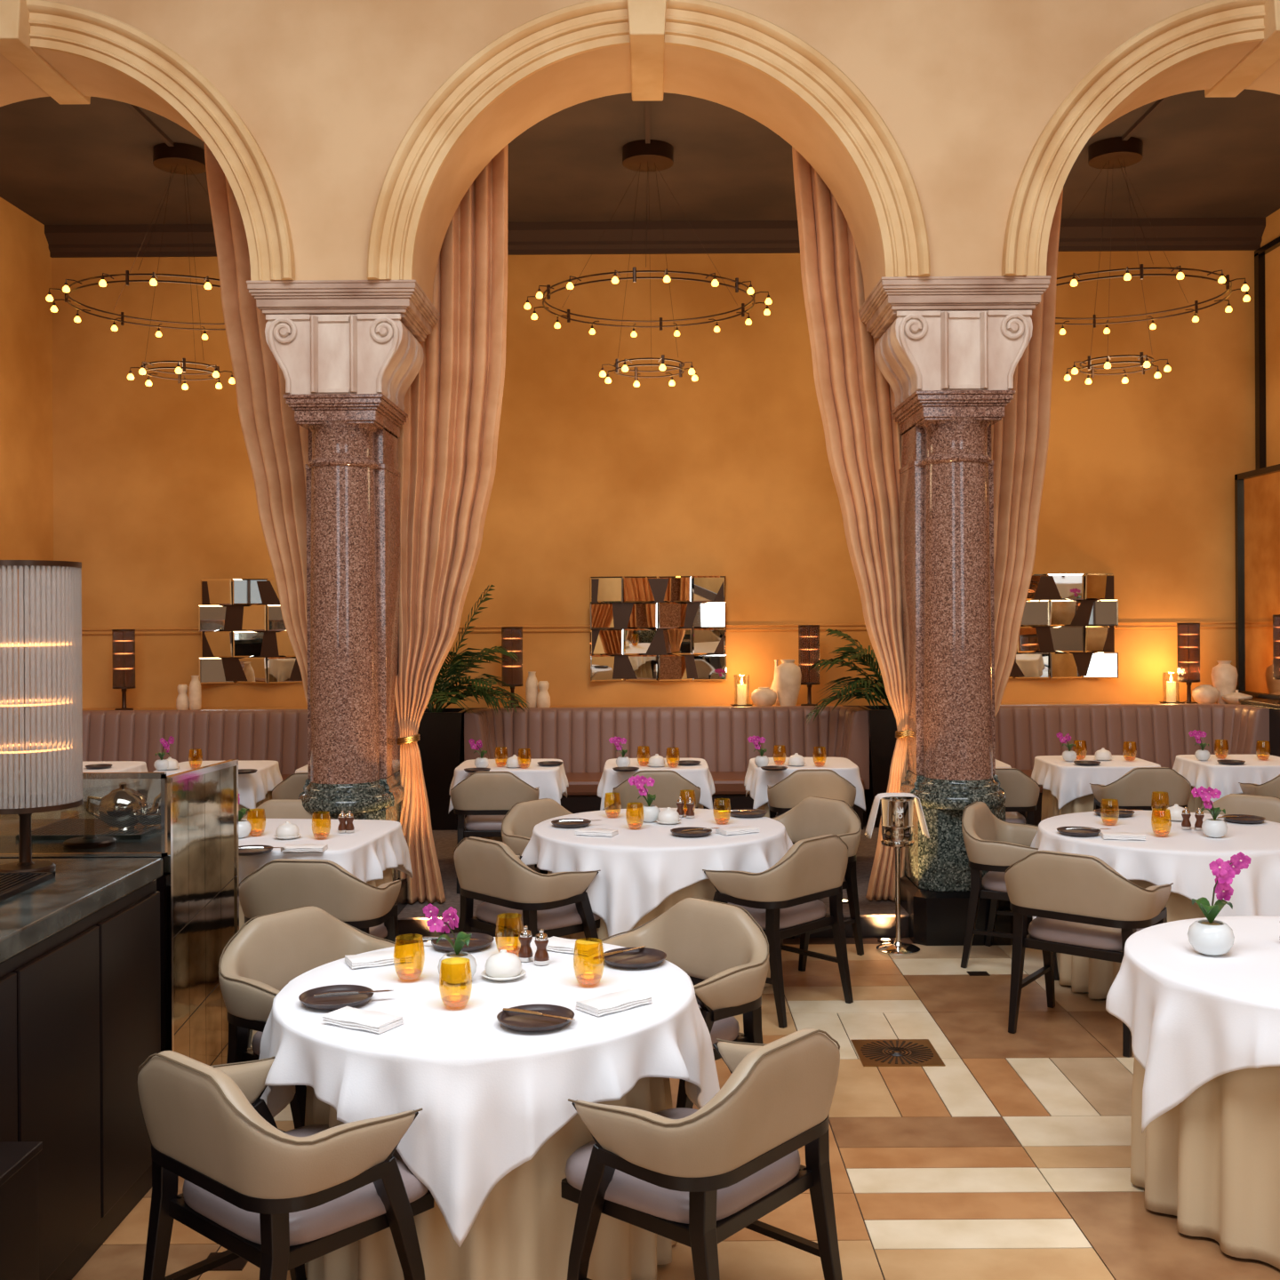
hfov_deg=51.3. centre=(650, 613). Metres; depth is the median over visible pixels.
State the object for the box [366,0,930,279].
trim
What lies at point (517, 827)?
dining chair
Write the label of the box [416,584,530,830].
potted palm
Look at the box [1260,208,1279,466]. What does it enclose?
wall
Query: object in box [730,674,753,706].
candle holder
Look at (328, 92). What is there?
wall
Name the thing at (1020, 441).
curtain
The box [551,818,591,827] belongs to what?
plate
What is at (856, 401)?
curtain
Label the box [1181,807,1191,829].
pepper mill
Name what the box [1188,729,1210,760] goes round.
potted orchid
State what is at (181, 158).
chandelier
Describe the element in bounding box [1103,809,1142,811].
butter knife
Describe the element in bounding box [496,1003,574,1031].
plate
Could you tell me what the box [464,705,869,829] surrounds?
banquette
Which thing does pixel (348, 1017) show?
folded napkin
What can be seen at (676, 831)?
plate
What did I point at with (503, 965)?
butter dish
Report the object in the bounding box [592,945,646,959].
butter knife
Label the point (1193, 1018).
tablecloth
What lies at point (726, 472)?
wall
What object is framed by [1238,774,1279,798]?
dining chair
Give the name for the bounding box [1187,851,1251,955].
potted orchid
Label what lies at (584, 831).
folded napkin
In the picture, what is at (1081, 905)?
dining chair
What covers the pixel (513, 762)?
butter dish
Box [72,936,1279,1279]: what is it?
floor
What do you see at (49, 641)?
table lamp
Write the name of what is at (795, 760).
butter dish
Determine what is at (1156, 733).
banquette
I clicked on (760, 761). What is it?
potted orchid
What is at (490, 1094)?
tablecloth
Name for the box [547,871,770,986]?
dining table
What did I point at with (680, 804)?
pepper mill
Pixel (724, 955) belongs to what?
dining chair
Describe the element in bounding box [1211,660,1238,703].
vase
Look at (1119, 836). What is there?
folded napkin
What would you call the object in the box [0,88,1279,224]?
ceiling
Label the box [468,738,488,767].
potted orchid
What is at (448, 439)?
curtain
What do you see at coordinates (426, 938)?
butter knife
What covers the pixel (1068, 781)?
tablecloth
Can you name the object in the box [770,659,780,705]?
vase
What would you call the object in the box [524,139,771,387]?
chandelier
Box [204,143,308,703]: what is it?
curtain
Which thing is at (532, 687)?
vase
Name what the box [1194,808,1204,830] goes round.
pepper mill
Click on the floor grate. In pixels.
(871, 1052)
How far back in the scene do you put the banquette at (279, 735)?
10.97 m
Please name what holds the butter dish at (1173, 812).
on the tablecloth at (1180, 857)
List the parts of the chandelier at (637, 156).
bulb, bulb, bulb, bulb, bulb, bulb, bulb, bulb, bulb, bulb, bulb, bulb, bulb, bulb, bulb, bulb, bulb, bulb, bulb, bulb, bulb, bulb, bulb, bulb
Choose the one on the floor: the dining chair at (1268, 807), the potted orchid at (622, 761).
the dining chair at (1268, 807)
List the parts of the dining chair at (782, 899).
leg, leg, backrest, seat, rail, seat frame, leg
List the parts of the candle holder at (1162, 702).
dish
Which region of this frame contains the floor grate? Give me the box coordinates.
[851,1039,945,1066]
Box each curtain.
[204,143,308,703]
[394,144,507,903]
[792,146,908,900]
[991,188,1063,717]
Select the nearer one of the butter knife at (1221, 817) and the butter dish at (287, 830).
the butter dish at (287, 830)
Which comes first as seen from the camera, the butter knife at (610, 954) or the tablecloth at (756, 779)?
the butter knife at (610, 954)
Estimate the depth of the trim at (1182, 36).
7.25 m
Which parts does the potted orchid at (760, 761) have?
flower, flower, pot, flower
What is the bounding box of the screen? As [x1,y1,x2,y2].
[163,759,239,1067]
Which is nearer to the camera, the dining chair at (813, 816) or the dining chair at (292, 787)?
the dining chair at (813, 816)
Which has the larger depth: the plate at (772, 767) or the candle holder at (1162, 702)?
the candle holder at (1162, 702)
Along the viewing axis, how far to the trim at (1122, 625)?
11.83 m
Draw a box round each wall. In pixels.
[0,0,1279,303]
[0,197,53,820]
[51,250,1259,708]
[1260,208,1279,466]
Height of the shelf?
1.020 m
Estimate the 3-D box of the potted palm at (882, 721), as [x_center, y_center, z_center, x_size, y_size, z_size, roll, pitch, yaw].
[1.858,0.904,10.677,1.244,1.569,1.046,0,0,0]
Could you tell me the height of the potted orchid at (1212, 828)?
0.240 m
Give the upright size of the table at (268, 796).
0.681 m
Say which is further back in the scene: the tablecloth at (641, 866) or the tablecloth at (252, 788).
the tablecloth at (252, 788)
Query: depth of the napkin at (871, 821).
7.22 m
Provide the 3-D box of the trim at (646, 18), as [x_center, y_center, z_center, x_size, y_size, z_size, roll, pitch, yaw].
[-0.022,-3.582,7.595,0.309,0.975,0.930,0,0,0]
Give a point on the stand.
(898, 948)
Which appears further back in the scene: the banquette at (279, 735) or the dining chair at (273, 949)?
the banquette at (279, 735)
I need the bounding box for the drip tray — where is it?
[0,872,55,901]
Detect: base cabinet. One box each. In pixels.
[0,857,162,1279]
[0,1141,42,1279]
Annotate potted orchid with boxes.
[153,736,174,770]
[238,793,251,838]
[422,904,476,983]
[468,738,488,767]
[608,736,630,767]
[628,775,660,822]
[747,735,768,767]
[1056,732,1076,761]
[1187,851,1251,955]
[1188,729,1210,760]
[1191,785,1227,837]
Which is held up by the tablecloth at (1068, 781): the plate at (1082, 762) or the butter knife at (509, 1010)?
the plate at (1082, 762)
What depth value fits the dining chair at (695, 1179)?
3.17 m
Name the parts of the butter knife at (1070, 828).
handle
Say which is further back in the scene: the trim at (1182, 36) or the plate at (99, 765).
the plate at (99, 765)
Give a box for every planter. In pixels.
[416,708,470,830]
[859,705,896,827]
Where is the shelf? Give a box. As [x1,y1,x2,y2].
[0,818,165,1051]
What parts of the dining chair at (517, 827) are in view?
backrest, leg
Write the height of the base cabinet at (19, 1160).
0.600 m
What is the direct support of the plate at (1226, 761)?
on the tablecloth at (1225, 778)
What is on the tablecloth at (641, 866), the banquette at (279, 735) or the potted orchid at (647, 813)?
the potted orchid at (647, 813)
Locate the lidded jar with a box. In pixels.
[1221,689,1252,704]
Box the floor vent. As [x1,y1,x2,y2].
[207,1252,247,1271]
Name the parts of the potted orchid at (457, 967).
flower, flower, flower, stem, flower, flower, flower, pot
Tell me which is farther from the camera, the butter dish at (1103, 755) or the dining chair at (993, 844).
the butter dish at (1103, 755)
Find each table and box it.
[17,790,137,819]
[238,791,272,815]
[239,868,392,932]
[304,1077,677,1279]
[480,836,503,842]
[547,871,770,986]
[608,803,703,809]
[752,802,769,817]
[1040,788,1094,821]
[1056,880,1205,999]
[1130,1057,1279,1269]
[1187,785,1243,812]
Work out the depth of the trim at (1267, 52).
7.53 m
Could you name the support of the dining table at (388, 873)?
on the floor
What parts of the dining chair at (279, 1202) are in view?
leg, rail, leg, backrest, leg, seat frame, seat, leg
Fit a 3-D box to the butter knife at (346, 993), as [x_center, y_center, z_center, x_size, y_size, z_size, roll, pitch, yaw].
[-0.823,1.054,3.703,0.218,0.011,0.014,0,0,-14]
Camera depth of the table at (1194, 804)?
8.98 m
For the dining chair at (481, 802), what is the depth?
8.13 m
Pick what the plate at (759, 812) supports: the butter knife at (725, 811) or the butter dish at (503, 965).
the butter knife at (725, 811)
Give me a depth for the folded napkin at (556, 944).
4.24 m
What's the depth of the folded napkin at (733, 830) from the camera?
6.49 m
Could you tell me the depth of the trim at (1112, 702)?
11.69 m
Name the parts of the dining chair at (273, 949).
leg, rail, seat frame, seat, leg, backrest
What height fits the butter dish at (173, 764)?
0.080 m
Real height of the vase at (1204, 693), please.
0.169 m
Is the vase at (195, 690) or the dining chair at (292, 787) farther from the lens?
the vase at (195, 690)
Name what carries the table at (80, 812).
on the platform
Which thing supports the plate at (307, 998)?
on the tablecloth at (490, 1094)
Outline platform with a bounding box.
[397,811,1032,940]
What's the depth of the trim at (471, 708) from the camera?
11.82 m
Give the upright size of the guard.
0.275 m
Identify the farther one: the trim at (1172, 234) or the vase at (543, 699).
the trim at (1172, 234)
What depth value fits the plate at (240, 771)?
8.62 m
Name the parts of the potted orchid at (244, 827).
pot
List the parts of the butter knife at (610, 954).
handle, blade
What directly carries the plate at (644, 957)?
on the tablecloth at (490, 1094)
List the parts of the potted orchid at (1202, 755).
flower, pot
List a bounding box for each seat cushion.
[137,774,291,798]
[561,771,863,795]
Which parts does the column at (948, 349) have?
moulding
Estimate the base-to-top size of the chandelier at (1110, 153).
1.708 m
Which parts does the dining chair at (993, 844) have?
leg, rail, leg, seat, seat frame, backrest, leg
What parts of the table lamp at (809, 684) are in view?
rod, lamp shade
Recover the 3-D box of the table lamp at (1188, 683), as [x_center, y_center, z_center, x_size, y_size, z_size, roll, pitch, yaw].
[4.641,0.432,11.500,0.186,0.700,0.186,0,0,0]
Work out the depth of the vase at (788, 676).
11.30 m
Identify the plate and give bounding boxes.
[84,763,112,768]
[238,768,257,774]
[238,844,272,855]
[298,984,373,1009]
[431,932,494,951]
[464,767,490,772]
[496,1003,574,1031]
[537,760,563,766]
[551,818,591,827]
[601,947,666,967]
[612,766,639,771]
[670,826,711,836]
[675,760,700,765]
[728,808,767,816]
[760,765,787,770]
[1056,826,1101,836]
[1073,760,1101,765]
[1094,808,1134,816]
[1216,759,1245,764]
[1223,814,1265,823]
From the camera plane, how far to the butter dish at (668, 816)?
6.78 m
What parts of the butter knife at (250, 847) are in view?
handle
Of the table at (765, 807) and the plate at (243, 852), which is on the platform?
the table at (765, 807)
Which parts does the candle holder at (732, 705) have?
dish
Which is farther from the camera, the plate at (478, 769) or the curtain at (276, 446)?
the plate at (478, 769)
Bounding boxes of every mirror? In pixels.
[198,578,302,683]
[589,576,726,681]
[1008,573,1118,678]
[1234,464,1279,699]
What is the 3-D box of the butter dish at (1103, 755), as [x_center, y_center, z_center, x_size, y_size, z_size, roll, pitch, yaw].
[3.061,0.951,9.022,0.132,0.080,0.132,0,0,0]
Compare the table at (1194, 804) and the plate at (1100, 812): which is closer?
the plate at (1100, 812)
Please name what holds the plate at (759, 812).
on the tablecloth at (641, 866)
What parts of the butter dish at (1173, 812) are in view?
lid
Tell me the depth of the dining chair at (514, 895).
6.04 m
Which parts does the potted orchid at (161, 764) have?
pot, flower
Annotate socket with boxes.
[966,971,990,975]
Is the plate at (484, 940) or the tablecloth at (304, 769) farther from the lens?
the tablecloth at (304, 769)
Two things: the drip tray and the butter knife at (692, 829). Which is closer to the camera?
the drip tray
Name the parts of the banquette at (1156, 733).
backrest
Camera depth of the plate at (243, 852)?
6.05 m
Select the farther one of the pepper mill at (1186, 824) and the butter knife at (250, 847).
the pepper mill at (1186, 824)
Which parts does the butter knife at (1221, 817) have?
handle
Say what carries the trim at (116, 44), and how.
attached to the wall at (328, 92)
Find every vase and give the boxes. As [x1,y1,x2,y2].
[176,684,189,709]
[188,675,201,709]
[525,671,538,707]
[536,680,550,707]
[751,687,776,706]
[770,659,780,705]
[774,659,801,705]
[1192,684,1219,703]
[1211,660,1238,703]
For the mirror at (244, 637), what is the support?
attached to the wall at (726, 472)
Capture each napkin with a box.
[280,843,327,852]
[322,1006,404,1033]
[344,948,413,968]
[546,936,604,956]
[575,827,618,836]
[575,988,652,1016]
[715,825,759,835]
[864,792,929,838]
[1100,832,1145,840]
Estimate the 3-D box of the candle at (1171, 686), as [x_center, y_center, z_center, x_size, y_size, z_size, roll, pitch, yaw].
[4.497,0.649,11.520,0.078,0.232,0.078,0,0,0]
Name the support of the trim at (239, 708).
attached to the wall at (726, 472)
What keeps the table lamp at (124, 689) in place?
on the trim at (239, 708)
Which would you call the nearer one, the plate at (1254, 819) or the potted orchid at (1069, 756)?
the plate at (1254, 819)
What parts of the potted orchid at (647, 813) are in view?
flower, flower, flower, flower, flower, pot, flower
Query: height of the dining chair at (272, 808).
0.811 m
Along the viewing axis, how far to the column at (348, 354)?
7.36 m
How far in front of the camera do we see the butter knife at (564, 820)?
6.76 m
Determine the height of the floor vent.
0.004 m
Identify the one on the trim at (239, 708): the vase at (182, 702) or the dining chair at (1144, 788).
the vase at (182, 702)
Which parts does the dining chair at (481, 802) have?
leg, rail, seat frame, seat, backrest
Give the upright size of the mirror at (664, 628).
0.923 m
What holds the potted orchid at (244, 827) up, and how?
on the tablecloth at (375, 846)
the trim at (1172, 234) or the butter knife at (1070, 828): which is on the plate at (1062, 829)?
the butter knife at (1070, 828)
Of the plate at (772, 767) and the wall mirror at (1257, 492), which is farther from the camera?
the wall mirror at (1257, 492)
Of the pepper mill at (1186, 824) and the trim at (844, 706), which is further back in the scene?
the trim at (844, 706)
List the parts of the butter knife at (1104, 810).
handle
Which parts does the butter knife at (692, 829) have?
handle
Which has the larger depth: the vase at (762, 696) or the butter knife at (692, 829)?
the vase at (762, 696)
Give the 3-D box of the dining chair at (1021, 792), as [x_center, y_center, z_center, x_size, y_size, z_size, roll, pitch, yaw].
[2.128,1.316,8.364,0.545,0.746,0.524,0,0,0]
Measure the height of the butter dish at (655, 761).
0.080 m
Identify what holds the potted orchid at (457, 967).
on the tablecloth at (490, 1094)
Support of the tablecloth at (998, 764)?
on the table
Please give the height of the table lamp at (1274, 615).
0.700 m
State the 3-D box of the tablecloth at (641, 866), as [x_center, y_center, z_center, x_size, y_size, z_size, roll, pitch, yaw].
[0.052,1.305,6.746,1.396,0.459,1.394,0,0,0]
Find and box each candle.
[736,678,746,704]
[1166,675,1175,702]
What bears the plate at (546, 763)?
on the tablecloth at (552, 781)
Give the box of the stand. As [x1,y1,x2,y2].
[876,840,919,955]
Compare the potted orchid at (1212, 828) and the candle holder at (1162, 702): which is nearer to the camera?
the potted orchid at (1212, 828)
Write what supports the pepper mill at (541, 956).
on the tablecloth at (490, 1094)
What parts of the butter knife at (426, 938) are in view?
handle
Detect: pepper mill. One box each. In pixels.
[337,810,345,832]
[345,810,354,832]
[518,926,533,961]
[534,928,549,965]
[676,796,684,817]
[685,797,694,817]
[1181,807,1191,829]
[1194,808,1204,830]
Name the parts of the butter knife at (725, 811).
handle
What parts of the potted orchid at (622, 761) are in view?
flower, flower, pot, flower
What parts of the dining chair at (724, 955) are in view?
backrest, leg, seat, rail, seat frame, leg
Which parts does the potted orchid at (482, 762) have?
flower, pot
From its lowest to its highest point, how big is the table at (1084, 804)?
0.681 m
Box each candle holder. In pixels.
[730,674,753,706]
[1159,695,1183,703]
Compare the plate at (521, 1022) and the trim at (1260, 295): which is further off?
the trim at (1260, 295)
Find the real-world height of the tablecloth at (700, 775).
0.278 m
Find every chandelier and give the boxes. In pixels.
[46,142,234,390]
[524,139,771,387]
[1055,136,1250,384]
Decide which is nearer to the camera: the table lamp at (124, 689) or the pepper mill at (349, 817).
the pepper mill at (349, 817)
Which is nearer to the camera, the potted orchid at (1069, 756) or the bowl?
the bowl
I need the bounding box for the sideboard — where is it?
[1238,698,1279,756]
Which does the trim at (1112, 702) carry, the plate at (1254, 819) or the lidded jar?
the lidded jar
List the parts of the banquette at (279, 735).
backrest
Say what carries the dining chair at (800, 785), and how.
on the platform
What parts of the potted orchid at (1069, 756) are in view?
flower, flower, pot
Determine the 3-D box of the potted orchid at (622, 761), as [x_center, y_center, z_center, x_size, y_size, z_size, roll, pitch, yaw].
[-0.195,0.910,8.771,0.129,0.204,0.099,0,0,32]
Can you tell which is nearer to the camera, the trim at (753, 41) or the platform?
the trim at (753, 41)
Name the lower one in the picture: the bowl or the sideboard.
the bowl
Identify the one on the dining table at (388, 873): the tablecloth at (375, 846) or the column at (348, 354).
the tablecloth at (375, 846)
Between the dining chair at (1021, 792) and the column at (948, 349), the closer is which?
the column at (948, 349)
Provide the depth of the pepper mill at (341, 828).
6.58 m
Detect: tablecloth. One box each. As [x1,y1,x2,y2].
[0,760,151,816]
[146,760,282,810]
[238,818,412,883]
[258,936,719,1247]
[295,764,307,773]
[448,759,568,814]
[520,808,792,938]
[597,758,715,810]
[744,757,865,811]
[995,759,1011,767]
[1030,810,1279,919]
[1031,755,1160,809]
[1105,915,1279,1132]
[1172,754,1279,802]
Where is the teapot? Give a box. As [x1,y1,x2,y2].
[86,782,160,830]
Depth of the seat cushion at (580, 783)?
10.39 m
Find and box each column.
[246,280,439,915]
[858,275,1051,945]
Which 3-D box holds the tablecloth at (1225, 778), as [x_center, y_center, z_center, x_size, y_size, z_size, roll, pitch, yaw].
[3.992,1.128,8.999,0.808,0.278,0.820,0,0,0]
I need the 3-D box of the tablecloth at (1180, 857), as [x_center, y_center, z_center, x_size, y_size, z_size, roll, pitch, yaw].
[2.574,1.287,6.558,1.356,0.453,1.378,0,0,14]
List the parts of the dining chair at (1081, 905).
leg, leg, seat frame, seat, backrest, rail, leg, leg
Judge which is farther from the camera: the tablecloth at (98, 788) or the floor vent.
the tablecloth at (98, 788)
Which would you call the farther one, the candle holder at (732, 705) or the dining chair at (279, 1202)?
the candle holder at (732, 705)
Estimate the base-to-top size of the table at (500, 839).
0.681 m
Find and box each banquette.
[82,709,307,808]
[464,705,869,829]
[994,703,1269,825]
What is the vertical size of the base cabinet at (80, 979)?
1.045 m
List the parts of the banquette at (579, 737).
backrest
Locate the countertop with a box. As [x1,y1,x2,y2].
[0,857,162,962]
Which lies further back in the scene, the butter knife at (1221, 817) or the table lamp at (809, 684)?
the table lamp at (809, 684)
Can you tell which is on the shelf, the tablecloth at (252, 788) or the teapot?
the teapot
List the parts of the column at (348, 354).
moulding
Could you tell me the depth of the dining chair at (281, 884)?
5.58 m
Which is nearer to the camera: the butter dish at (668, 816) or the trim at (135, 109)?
the butter dish at (668, 816)
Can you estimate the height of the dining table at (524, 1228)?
0.748 m
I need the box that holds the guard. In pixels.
[0,771,166,857]
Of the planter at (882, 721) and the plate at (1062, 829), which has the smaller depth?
the plate at (1062, 829)
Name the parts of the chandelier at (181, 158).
bulb, bulb, bulb, bulb, bulb, bulb, bulb, bulb, bulb, bulb, bulb, bulb, bulb, bulb, bulb, bulb, bulb, bulb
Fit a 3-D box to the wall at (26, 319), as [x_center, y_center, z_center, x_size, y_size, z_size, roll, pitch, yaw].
[-5.410,-1.637,4.070,0.200,7.000,15.540,0,0,0]
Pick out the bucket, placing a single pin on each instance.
(896, 812)
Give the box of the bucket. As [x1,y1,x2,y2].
[880,796,914,843]
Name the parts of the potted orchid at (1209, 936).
pot, flower, stem, flower, flower, flower, flower, flower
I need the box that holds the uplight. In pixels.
[877,937,893,943]
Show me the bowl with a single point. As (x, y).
(150, 821)
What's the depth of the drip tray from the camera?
3.91 m
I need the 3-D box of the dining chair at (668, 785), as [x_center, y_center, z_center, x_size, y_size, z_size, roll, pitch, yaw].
[0.038,1.329,8.364,0.545,0.746,0.524,0,0,0]
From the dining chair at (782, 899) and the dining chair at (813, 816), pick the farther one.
the dining chair at (813, 816)
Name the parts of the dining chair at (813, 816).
leg, backrest, rail, seat frame, leg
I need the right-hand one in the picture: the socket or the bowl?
the socket
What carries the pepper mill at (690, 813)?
on the tablecloth at (641, 866)
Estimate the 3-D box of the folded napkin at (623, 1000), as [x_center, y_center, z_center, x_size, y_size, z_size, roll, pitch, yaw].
[-0.100,1.064,3.651,0.190,0.023,0.102,0,0,-41]
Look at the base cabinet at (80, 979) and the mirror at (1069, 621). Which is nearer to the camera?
the base cabinet at (80, 979)
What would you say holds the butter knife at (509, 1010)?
on the plate at (521, 1022)
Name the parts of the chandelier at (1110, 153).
bulb, bulb, bulb, bulb, bulb, bulb, bulb, bulb, bulb, bulb, bulb, bulb, bulb, bulb, bulb, bulb, bulb, bulb, bulb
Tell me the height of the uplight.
0.008 m
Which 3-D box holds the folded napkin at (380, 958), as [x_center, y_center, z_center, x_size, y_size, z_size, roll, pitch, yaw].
[-0.841,1.069,4.128,0.190,0.023,0.102,0,0,-26]
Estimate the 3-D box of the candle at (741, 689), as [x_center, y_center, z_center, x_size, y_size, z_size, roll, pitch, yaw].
[0.787,0.672,11.520,0.078,0.232,0.078,0,0,0]
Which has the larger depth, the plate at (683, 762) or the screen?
the plate at (683, 762)
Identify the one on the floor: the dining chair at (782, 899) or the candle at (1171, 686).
the dining chair at (782, 899)
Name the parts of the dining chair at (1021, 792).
seat, backrest, rail, leg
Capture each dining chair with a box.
[136,1050,434,1279]
[218,905,401,1132]
[239,858,403,1047]
[240,799,335,819]
[272,772,307,799]
[450,771,539,893]
[453,836,600,942]
[501,798,573,936]
[560,1027,842,1279]
[597,896,769,1108]
[612,769,700,808]
[697,834,853,1027]
[767,768,855,818]
[771,796,863,971]
[960,801,1059,980]
[995,768,1039,824]
[1004,850,1173,1056]
[1089,767,1191,811]
[1200,793,1279,823]
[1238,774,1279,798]
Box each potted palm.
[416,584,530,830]
[803,628,896,827]
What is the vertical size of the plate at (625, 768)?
0.016 m
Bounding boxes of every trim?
[0,0,90,103]
[16,706,428,819]
[26,0,295,280]
[44,217,1265,257]
[81,621,1235,635]
[123,102,173,146]
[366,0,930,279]
[455,707,487,710]
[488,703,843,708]
[626,0,666,101]
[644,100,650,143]
[843,705,866,811]
[1000,701,1216,704]
[1001,0,1266,276]
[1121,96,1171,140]
[1204,0,1279,97]
[1254,236,1279,469]
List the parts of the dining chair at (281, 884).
leg, backrest, rail, leg, seat, leg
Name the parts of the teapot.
handle, spout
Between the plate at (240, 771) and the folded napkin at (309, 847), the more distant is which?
the plate at (240, 771)
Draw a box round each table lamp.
[0,560,83,871]
[112,629,135,710]
[501,626,523,707]
[798,624,820,705]
[1176,623,1200,703]
[1272,614,1279,703]
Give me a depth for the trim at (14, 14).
7.36 m
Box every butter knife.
[238,846,285,849]
[313,990,393,998]
[413,936,478,940]
[502,1008,575,1020]
[559,819,590,822]
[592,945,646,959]
[680,827,719,831]
[718,809,757,812]
[1065,827,1111,830]
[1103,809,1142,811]
[1217,815,1253,818]
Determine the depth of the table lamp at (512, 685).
11.48 m
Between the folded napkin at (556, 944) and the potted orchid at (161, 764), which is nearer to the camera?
the folded napkin at (556, 944)
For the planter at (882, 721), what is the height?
0.930 m
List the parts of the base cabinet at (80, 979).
panel, panel, panel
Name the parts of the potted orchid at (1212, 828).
flower, flower, flower, flower, flower, pot, flower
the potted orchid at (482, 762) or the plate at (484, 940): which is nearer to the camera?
the plate at (484, 940)
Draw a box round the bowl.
[134,808,160,830]
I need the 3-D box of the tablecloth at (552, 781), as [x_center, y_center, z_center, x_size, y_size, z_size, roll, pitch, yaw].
[-0.949,1.158,8.998,0.787,0.278,0.790,0,0,0]
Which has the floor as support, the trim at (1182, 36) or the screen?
the screen
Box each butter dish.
[166,757,180,769]
[273,821,301,839]
[480,949,526,980]
[504,754,524,767]
[647,753,666,767]
[656,807,681,823]
[786,752,806,766]
[1092,747,1112,760]
[1162,804,1190,821]
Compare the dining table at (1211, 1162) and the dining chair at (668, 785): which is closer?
the dining table at (1211, 1162)
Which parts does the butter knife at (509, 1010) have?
handle, blade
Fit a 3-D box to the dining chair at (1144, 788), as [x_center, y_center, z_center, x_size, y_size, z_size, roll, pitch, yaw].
[3.058,1.310,8.364,0.545,0.746,0.524,0,0,0]
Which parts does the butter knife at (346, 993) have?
handle, blade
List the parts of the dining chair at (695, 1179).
leg, seat, seat frame, leg, backrest, rail, leg, leg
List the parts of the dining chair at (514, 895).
leg, rail, backrest, leg, seat frame, seat, leg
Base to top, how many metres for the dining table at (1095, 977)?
0.748 m
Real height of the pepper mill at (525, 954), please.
0.106 m
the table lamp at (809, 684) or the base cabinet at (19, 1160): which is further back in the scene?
the table lamp at (809, 684)
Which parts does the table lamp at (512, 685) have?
lamp shade, rod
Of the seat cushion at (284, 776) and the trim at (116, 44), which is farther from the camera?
the seat cushion at (284, 776)

